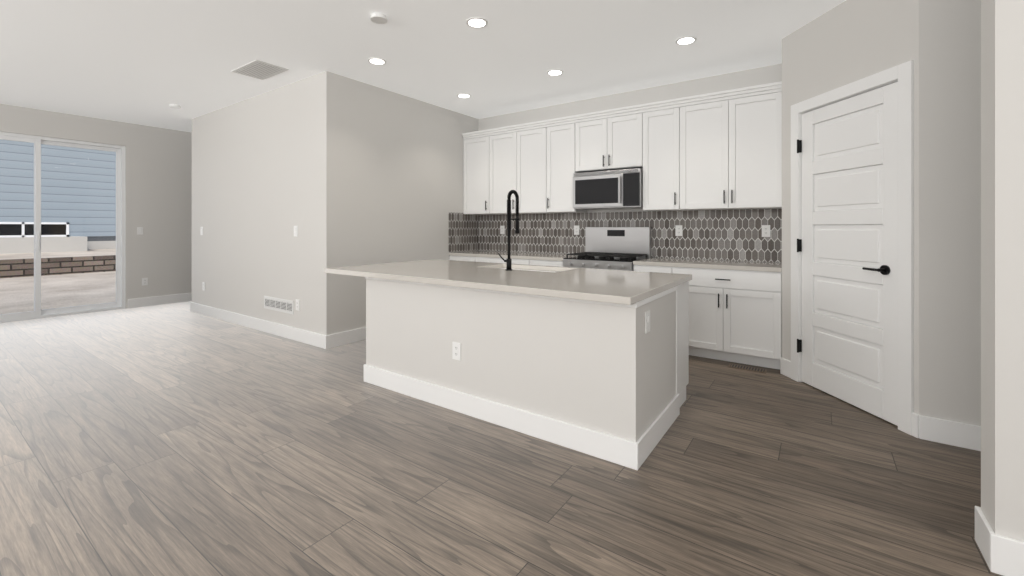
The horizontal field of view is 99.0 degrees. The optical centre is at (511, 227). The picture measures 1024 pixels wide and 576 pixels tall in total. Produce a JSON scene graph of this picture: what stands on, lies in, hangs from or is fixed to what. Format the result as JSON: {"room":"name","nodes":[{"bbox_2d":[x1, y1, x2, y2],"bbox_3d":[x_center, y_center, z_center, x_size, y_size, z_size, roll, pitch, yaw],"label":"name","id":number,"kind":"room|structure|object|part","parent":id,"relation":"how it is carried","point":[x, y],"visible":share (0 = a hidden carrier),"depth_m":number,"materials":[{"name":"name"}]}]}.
{"room":"kitchen","nodes":[
{"label":"kitchen","id":0,"kind":"room"},
{"bbox_2d":[0,104,187,307],"bbox_3d":[-6.719,-0.180,5.935,0.120,2.900,8.220,0,0,35],"label":"wall","id":1,"kind":"structure","parent":0,"point":[156,157],"depth_m":7.03,"materials":[{"name":"white paint"}]},
{"bbox_2d":[0,132,125,322],"bbox_3d":[-6.601,0.003,6.085,0.100,2.535,1.872,0,0,35],"label":"slider","id":2,"kind":"object","parent":1,"relation":"attached to","point":[120,251],"visible":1,"depth_m":6.34,"materials":[{"name":"white plastic"}]},
{"bbox_3d":[-6.569,0.195,6.066,0.025,0.250,0.025,0,0,35],"label":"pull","id":3,"kind":"part","parent":2,"relation":"part of","materials":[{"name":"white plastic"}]},
{"bbox_2d":[137,227,142,234],"bbox_3d":[-5.917,0.060,6.960,0.012,0.120,0.075,0,0,35],"label":"light switch","id":4,"kind":"object","parent":1,"relation":"attached to","point":[139,230],"visible":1,"depth_m":6.96,"materials":[{"name":"white plastic"}]},
{"bbox_2d":[142,278,147,285],"bbox_3d":[-5.884,0.875,7.010,0.008,0.120,0.075,0,0,35],"label":"electrical outlet","id":5,"kind":"object","parent":1,"relation":"attached to","point":[144,281],"visible":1,"depth_m":7.00,"materials":[{"name":"white plastic"}]},
{"bbox_2d":[128,293,191,307],"bbox_3d":[-5.148,1.200,8.050,0.015,0.140,2.973,0,0,35],"label":"baseboard","id":6,"kind":"structure","parent":1,"relation":"attached to","point":[158,300],"depth_m":7.16,"materials":[{"name":"white wood"}]},
{"bbox_2d":[188,71,339,334],"bbox_3d":[-3.354,-0.180,5.635,3.550,2.900,0.120,0,0,35],"label":"wall","id":7,"kind":"structure","parent":0,"point":[338,170],"depth_m":5.24,"materials":[{"name":"white paint"}]},
{"bbox_2d":[190,302,331,348],"bbox_3d":[-3.392,1.200,5.581,3.580,0.140,0.018,0,0,35],"label":"baseboard","id":8,"kind":"structure","parent":7,"relation":"attached to","point":[308,337],"depth_m":5.25,"materials":[{"name":"white wood"}]},
{"bbox_2d":[264,296,293,313],"bbox_3d":[-2.738,0.910,5.121,0.670,0.150,0.010,0,0,35],"label":"air vent","id":9,"kind":"object","parent":7,"relation":"in","point":[279,305],"visible":1,"depth_m":5.10,"materials":[{"name":"white metal"}]},
{"bbox_2d":[294,226,297,235],"bbox_3d":[-2.427,0.045,4.902,0.075,0.120,0.012,0,0,35],"label":"light switch","id":10,"kind":"object","parent":7,"relation":"attached to","point":[295,230],"visible":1,"depth_m":4.89,"materials":[{"name":"white plastic"}]},
{"bbox_2d":[296,299,299,310],"bbox_3d":[-2.393,0.870,4.880,0.075,0.120,0.008,0,0,35],"label":"electrical outlet","id":11,"kind":"object","parent":7,"relation":"attached to","point":[298,305],"visible":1,"depth_m":4.87,"materials":[{"name":"white plastic"}]},
{"bbox_2d":[340,75,479,331],"bbox_3d":[-1.232,-0.180,5.671,0.120,2.900,2.340,0,0,35],"label":"wall","id":12,"kind":"structure","parent":0,"point":[401,156],"depth_m":5.26,"materials":[{"name":"white paint"}]},
{"bbox_2d":[332,327,365,347],"bbox_3d":[-1.399,1.200,5.317,0.015,0.140,1.810,0,0,35],"label":"baseboard","id":13,"kind":"structure","parent":12,"relation":"attached to","point":[346,337],"depth_m":4.76,"materials":[{"name":"white wood"}]},
{"bbox_2d":[449,212,478,252],"bbox_3d":[-0.688,0.074,6.332,0.010,0.557,0.652,0,0,35],"label":"backsplash","id":14,"kind":"structure","parent":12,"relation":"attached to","point":[463,232],"depth_m":6.31,"materials":[{"name":"tile"}]},
{"bbox_2d":[0,0,845,131],"bbox_3d":[-1.540,-1.680,2.373,12.690,0.100,8.350,0,0,35],"label":"ceiling","id":15,"kind":"structure","parent":0,"point":[145,62],"depth_m":3.99,"materials":[{"name":"white paint"}]},
{"bbox_2d":[169,104,180,108],"bbox_3d":[-4.499,-1.612,5.841,0.129,0.035,0.129,0,0,35],"label":"smoke detector","id":16,"kind":"object","parent":15,"relation":"attached to","point":[175,106],"visible":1,"depth_m":5.81,"materials":[{"name":"white plastic"}]},
{"bbox_2d":[231,60,288,79],"bbox_3d":[-2.619,-1.624,4.543,0.550,0.012,0.320,0,0,35],"label":"ceiling vent","id":17,"kind":"object","parent":15,"relation":"in","point":[254,62],"visible":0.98,"depth_m":4.52,"materials":[{"name":"white metal"}]},
{"bbox_2d":[237,62,282,78],"bbox_3d":[-2.619,-1.622,4.543,0.490,0.001,0.260,0,0,35],"label":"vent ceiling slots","id":18,"kind":"object","parent":17,"relation":"attached to","point":[260,70],"visible":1,"depth_m":4.53,"materials":[{"name":"grey metal"}]},
{"bbox_2d":[368,58,385,64],"bbox_3d":[-1.323,-1.625,4.289,0.176,0.010,0.176,0,0,35],"label":"recessed light","id":19,"kind":"object","parent":15,"relation":"in","point":[377,61],"visible":1,"depth_m":4.28,"materials":[{"name":"white"}]},
{"bbox_2d":[370,13,387,23],"bbox_3d":[-1.027,-1.612,3.377,0.129,0.035,0.129,0,0,35],"label":"smoke detector","id":20,"kind":"object","parent":15,"relation":"attached to","point":[378,18],"visible":1,"depth_m":3.35,"materials":[{"name":"white plastic"}]},
{"bbox_2d":[457,93,470,97],"bbox_3d":[-0.594,-1.625,5.415,0.176,0.010,0.176,0,0,35],"label":"recessed light","id":21,"kind":"object","parent":15,"relation":"attached to","point":[463,95],"visible":0.98,"depth_m":5.39,"materials":[{"name":"white"}]},
{"bbox_2d":[466,17,487,27],"bbox_3d":[-0.278,-1.625,3.479,0.176,0.010,0.176,0,0,35],"label":"recessed light","id":22,"kind":"object","parent":15,"relation":"in","point":[476,22],"visible":1,"depth_m":3.46,"materials":[{"name":"white"}]},
{"bbox_2d":[547,69,562,75],"bbox_3d":[0.453,-1.625,4.602,0.176,0.010,0.176,0,0,35],"label":"recessed light","id":23,"kind":"object","parent":15,"relation":"in","point":[554,72],"visible":0.98,"depth_m":4.58,"materials":[{"name":"white"}]},
{"bbox_2d":[675,36,696,44],"bbox_3d":[1.517,-1.625,3.814,0.176,0.010,0.176,0,0,35],"label":"recessed light","id":24,"kind":"object","parent":15,"relation":"in","point":[686,40],"visible":1,"depth_m":3.80,"materials":[{"name":"white"}]},
{"bbox_2d":[0,301,1002,575],"bbox_3d":[-1.540,1.320,2.373,12.690,0.100,8.350,0,0,35],"label":"floor","id":25,"kind":"structure","parent":0,"point":[176,439],"depth_m":2.21,"materials":[{"name":"brown wood"}]},
{"bbox_2d":[449,255,476,261],"bbox_3d":[-0.472,0.833,6.185,0.528,0.876,0.640,0,0,35],"label":"base cabinet","id":26,"kind":"object","parent":25,"relation":"on","point":[473,258],"depth_m":5.92,"materials":[{"name":"white wood"}]},
{"bbox_2d":[477,255,532,264],"bbox_3d":[0.045,0.833,5.822,0.984,0.876,0.640,0,0,35],"label":"base cabinet","id":27,"kind":"object","parent":25,"relation":"on","point":[480,258],"depth_m":5.59,"materials":[{"name":"white wood"}]},
{"bbox_2d":[449,251,577,258],"bbox_3d":[0.042,0.374,5.818,1.792,0.040,0.650,0,0,35],"label":"countertop","id":28,"kind":"structure","parent":27,"relation":"on","point":[514,255],"depth_m":5.66,"materials":[{"name":"white stone"}]},
{"bbox_2d":[364,278,691,469],"bbox_3d":[0.077,0.833,3.451,2.295,0.875,1.254,0,0,35],"label":"kitchen island","id":29,"kind":"object","parent":25,"relation":"on","point":[577,359],"depth_m":2.72,"materials":[{"name":"white paint"}]},
{"bbox_2d":[452,342,460,360],"bbox_3d":[-0.383,0.857,3.021,0.075,0.120,0.008,0,0,35],"label":"outlet","id":30,"kind":"object","parent":29,"relation":"attached to","point":[456,350],"visible":1,"depth_m":3.02,"materials":[{"name":"white plastic"}]},
{"bbox_2d":[324,259,691,305],"bbox_3d":[-0.133,0.375,3.523,2.711,0.039,1.310,0,0,35],"label":"island countertop","id":31,"kind":"structure","parent":29,"relation":"on","point":[618,287],"depth_m":3.07,"materials":[{"name":"beige stone"}]},
{"bbox_2d":[498,190,519,269],"bbox_3d":[-0.029,0.020,3.666,0.136,0.660,0.158,0,0,35],"label":"faucet","id":32,"kind":"object","parent":31,"relation":"on","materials":[{"name":"black metal"}]},
{"bbox_2d":[500,266,531,269],"bbox_3d":[0.123,0.506,3.825,0.824,0.247,0.424,0,0,35],"label":"sink","id":33,"kind":"object","parent":31,"relation":"in","point":[501,267],"depth_m":4.08,"materials":[{"name":"white ceramic"}]},
{"bbox_3d":[-0.043,0.833,3.282,2.295,0.875,0.840,0,0,35],"label":"trim","id":34,"kind":"part","parent":29,"relation":"part of","materials":[{"name":"white wood"}]},
{"bbox_2d":[645,310,649,333],"bbox_3d":[0.762,0.530,2.447,0.012,0.120,0.075,0,0,35],"label":"light switch","id":35,"kind":"object","parent":29,"relation":"attached to","point":[647,321],"visible":1,"depth_m":2.43,"materials":[{"name":"white plastic"}]},
{"bbox_2d":[533,259,562,266],"bbox_3d":[0.562,0.833,5.458,0.528,0.876,0.640,0,0,35],"label":"base cabinet","id":36,"kind":"object","parent":25,"relation":"on","point":[543,262],"depth_m":5.16,"materials":[{"name":"white wood"}]},
{"bbox_2d":[563,227,650,270],"bbox_3d":[1.087,0.635,5.032,0.808,1.270,0.712,0,0,35],"label":"range","id":37,"kind":"object","parent":25,"relation":"on","point":[616,248],"visible":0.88,"depth_m":5.12,"materials":[{"name":"silver metal"}]},
{"bbox_2d":[633,263,680,273],"bbox_3d":[1.637,0.833,4.702,0.457,0.876,0.640,0,0,35],"label":"base cabinet","id":38,"kind":"object","parent":25,"relation":"on","point":[644,267],"depth_m":4.43,"materials":[{"name":"white wood"}]},
{"bbox_2d":[681,267,781,369],"bbox_3d":[2.128,0.833,4.357,0.991,0.876,0.640,0,0,35],"label":"base cabinet","id":39,"kind":"object","parent":25,"relation":"on","point":[735,311],"depth_m":4.03,"materials":[{"name":"white wood"}]},
{"bbox_2d":[633,259,781,270],"bbox_3d":[1.989,0.374,4.449,1.324,0.040,0.650,0,0,35],"label":"countertop","id":40,"kind":"structure","parent":39,"relation":"on","point":[748,266],"depth_m":4.26,"materials":[{"name":"white stone"}]},
{"bbox_2d":[728,364,766,373],"bbox_3d":[2.109,1.266,3.921,0.300,0.008,0.110,0,0,35],"label":"floor air vent","id":41,"kind":"object","parent":25,"relation":"in","point":[729,366],"visible":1,"depth_m":3.90,"materials":[{"name":"brown metal"}]},
{"bbox_2d":[730,364,764,371],"bbox_3d":[2.109,1.264,3.921,0.270,0.001,0.086,0,0,35],"label":"vent floor slots","id":42,"kind":"object","parent":41,"relation":"attached to","point":[747,368],"visible":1,"depth_m":3.91,"materials":[{"name":"grey metal"}]},
{"bbox_2d":[480,64,779,262],"bbox_3d":[0.826,-0.180,5.739,12.690,2.900,0.120,0,0,35],"label":"wall","id":43,"kind":"structure","parent":0,"point":[767,74],"depth_m":5.18,"materials":[{"name":"white paint"}]},
{"bbox_2d":[463,133,501,214],"bbox_3d":[-0.385,-0.738,6.301,0.538,1.106,0.350,0,0,35],"label":"upper cabinet","id":44,"kind":"object","parent":43,"relation":"attached to","point":[478,149],"depth_m":6.16,"materials":[{"name":"white wood"}]},
{"bbox_2d":[494,121,549,213],"bbox_3d":[0.158,-0.738,5.919,1.037,1.106,0.350,0,0,35],"label":"upper cabinet","id":45,"kind":"object","parent":43,"relation":"attached to","point":[521,156],"depth_m":5.72,"materials":[{"name":"white wood"}]},
{"bbox_2d":[550,117,586,212],"bbox_3d":[0.696,-0.738,5.541,0.527,1.106,0.350,0,0,35],"label":"upper cabinet","id":46,"kind":"object","parent":43,"relation":"attached to","point":[565,136],"depth_m":5.38,"materials":[{"name":"white wood"}]},
{"bbox_2d":[582,109,641,172],"bbox_3d":[1.197,-0.980,5.189,0.822,0.621,0.350,0,0,35],"label":"upper cabinet","id":47,"kind":"object","parent":43,"relation":"attached to","point":[610,141],"depth_m":5.01,"materials":[{"name":"white wood"}]},
{"bbox_2d":[573,168,642,209],"bbox_3d":[1.165,-0.430,5.143,0.812,0.420,0.461,0,0,35],"label":"microwave","id":48,"kind":"object","parent":47,"relation":"attached to","point":[616,189],"visible":1,"depth_m":4.96,"materials":[{"name":"silver metal"}]},
{"bbox_2d":[479,209,781,262],"bbox_3d":[1.109,0.086,5.461,3.928,0.535,0.010,0,0,35],"label":"backsplash","id":49,"kind":"structure","parent":43,"relation":"attached to","point":[733,235],"depth_m":4.98,"materials":[{"name":"tile"}]},
{"bbox_2d":[500,226,504,233],"bbox_3d":[-0.140,0.040,6.327,0.075,0.120,0.008,0,0,35],"label":"outlet","id":50,"kind":"object","parent":49,"relation":"attached to","point":[502,229],"visible":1,"depth_m":6.32,"materials":[{"name":"white plastic"}]},
{"bbox_2d":[574,226,578,234],"bbox_3d":[0.834,0.040,5.642,0.075,0.120,0.008,0,0,35],"label":"outlet","id":51,"kind":"object","parent":49,"relation":"attached to","point":[576,230],"visible":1,"depth_m":5.64,"materials":[{"name":"white plastic"}]},
{"bbox_2d":[675,225,681,235],"bbox_3d":[1.874,0.040,4.911,0.075,0.120,0.008,0,0,35],"label":"outlet","id":52,"kind":"object","parent":49,"relation":"attached to","point":[678,230],"visible":1,"depth_m":4.91,"materials":[{"name":"white plastic"}]},
{"bbox_2d":[762,225,769,236],"bbox_3d":[2.568,0.040,4.423,0.075,0.120,0.008,0,0,35],"label":"outlet","id":53,"kind":"object","parent":49,"relation":"attached to","point":[765,230],"visible":1,"depth_m":4.42,"materials":[{"name":"white plastic"}]},
{"bbox_2d":[642,101,689,210],"bbox_3d":[1.695,-0.738,4.839,0.518,1.106,0.350,0,0,35],"label":"upper cabinet","id":54,"kind":"object","parent":43,"relation":"attached to","point":[663,126],"depth_m":4.68,"materials":[{"name":"white wood"}]},
{"bbox_2d":[686,85,781,209],"bbox_3d":[2.211,-0.738,4.476,0.992,1.106,0.350,0,0,35],"label":"upper cabinet","id":55,"kind":"object","parent":43,"relation":"attached to","point":[720,150],"depth_m":4.28,"materials":[{"name":"white wood"}]},
{"bbox_2d":[780,64,781,80],"bbox_3d":[2.576,-0.180,4.026,0.120,2.900,0.650,0,0,35],"label":"wall","id":56,"kind":"structure","parent":0,"point":[780,64],"depth_m":4.36,"materials":[{"name":"white paint"}]},
{"bbox_2d":[782,0,918,414],"bbox_3d":[2.456,-0.180,3.220,0.120,2.900,1.165,0,0,-5],"label":"wall","id":57,"kind":"structure","parent":0,"point":[846,42],"depth_m":3.16,"materials":[{"name":"white paint"}]},
{"bbox_2d":[802,82,897,425],"bbox_3d":[2.426,0.169,3.168,0.040,2.186,0.823,0,0,-5],"label":"pantry door","id":58,"kind":"structure","parent":57,"relation":"in","point":[875,400],"depth_m":3.06,"materials":[{"name":"white wood"}]},
{"bbox_2d":[791,60,913,434],"bbox_3d":[2.451,0.127,3.171,0.138,2.287,1.007,0,0,-5],"label":"door frame","id":59,"kind":"structure","parent":57,"relation":"attached to","point":[902,74],"depth_m":2.73,"materials":[{"name":"white wood"}]},
{"bbox_2d":[919,0,971,423],"bbox_3d":[3.746,-0.180,1.798,3.080,2.900,0.120,0,0,35],"label":"wall","id":60,"kind":"structure","parent":0,"point":[945,26],"depth_m":2.57,"materials":[{"name":"white paint"}]},
{"bbox_2d":[972,0,1023,541],"bbox_3d":[3.083,-0.180,0.821,3.040,2.900,0.210,0,0,35],"label":"wall","id":61,"kind":"structure","parent":0,"point":[997,25],"depth_m":1.61,"materials":[{"name":"white paint"}]},
{"bbox_2d":[975,506,989,548],"bbox_3d":[3.137,1.200,0.885,3.085,0.140,0.015,0,0,35],"label":"baseboard","id":62,"kind":"structure","parent":61,"relation":"attached to","point":[979,516],"depth_m":1.74,"materials":[{"name":"white wood"}]},
{"bbox_2d":[980,521,1023,575],"bbox_3d":[3.016,1.200,0.739,3.055,0.140,0.018,0,0,35],"label":"baseboard","id":63,"kind":"structure","parent":61,"relation":"attached to","point":[1002,555],"depth_m":1.59,"materials":[{"name":"white"}]},
{"label":"outside","id":64,"kind":"structure","parent":0,"visible":0},
{"bbox_2d":[0,271,115,313],"bbox_3d":[-26.772,1.390,21.881,51.029,0.160,85.000,0,0,35],"label":"ground","id":65,"kind":"structure","parent":64,"point":[13,289],"depth_m":8.89,"materials":[{"name":"beige concrete"}]},
{"bbox_2d":[0,249,115,259],"bbox_3d":[-13.358,1.070,15.505,4.890,0.480,70.000,0,0,35],"label":"bank","id":66,"kind":"object","parent":65,"relation":"on","point":[94,252],"depth_m":13.65,"materials":[{"name":"beige concrete"}]},
{"bbox_2d":[0,236,86,253],"bbox_3d":[-16.220,0.703,14.571,1.299,0.735,2.780,0,0,35],"label":"windowwell","id":67,"kind":"object","parent":66,"relation":"in","point":[54,243],"depth_m":14.51,"materials":[{"name":"grey concrete"}]},
{"bbox_2d":[87,241,115,248],"bbox_3d":[-17.824,0.800,18.645,5.990,0.540,70.000,0,0,35],"label":"footing","id":68,"kind":"object","parent":66,"relation":"on","point":[102,245],"depth_m":16.61,"materials":[{"name":"grey concrete"}]},
{"bbox_2d":[8,236,115,240],"bbox_3d":[-17.828,0.440,18.648,5.980,0.180,70.000,0,0,35],"label":"foundation","id":69,"kind":"object","parent":68,"relation":"on","point":[97,238],"depth_m":16.61,"materials":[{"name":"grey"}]},
{"bbox_2d":[0,139,115,236],"bbox_3d":[-17.820,-3.690,18.642,6.000,8.080,70.000,0,0,35],"label":"house siding","id":70,"kind":"object","parent":69,"relation":"on","point":[53,194],"depth_m":15.77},
{"bbox_2d":[0,222,68,237],"bbox_3d":[-16.751,0.090,14.982,0.080,0.520,2.240,0,0,35],"label":"window frame","id":71,"kind":"object","parent":70,"relation":"attached to","point":[23,230],"depth_m":15.08,"materials":[{"name":"white plastic"}]},
{"bbox_2d":[0,224,65,234],"bbox_3d":[-16.772,0.090,14.996,0.010,0.380,2.100,0,0,35],"label":"window pane","id":72,"kind":"object","parent":71,"relation":"in","point":[13,229],"depth_m":15.14,"materials":[{"name":"black glass"}]},
{"bbox_2d":[0,255,115,277],"bbox_3d":[-11.235,1.077,14.012,0.300,0.465,70.000,0,0,35],"label":"blocks","id":73,"kind":"object","parent":65,"relation":"on","point":[94,265],"depth_m":12.03}
]}

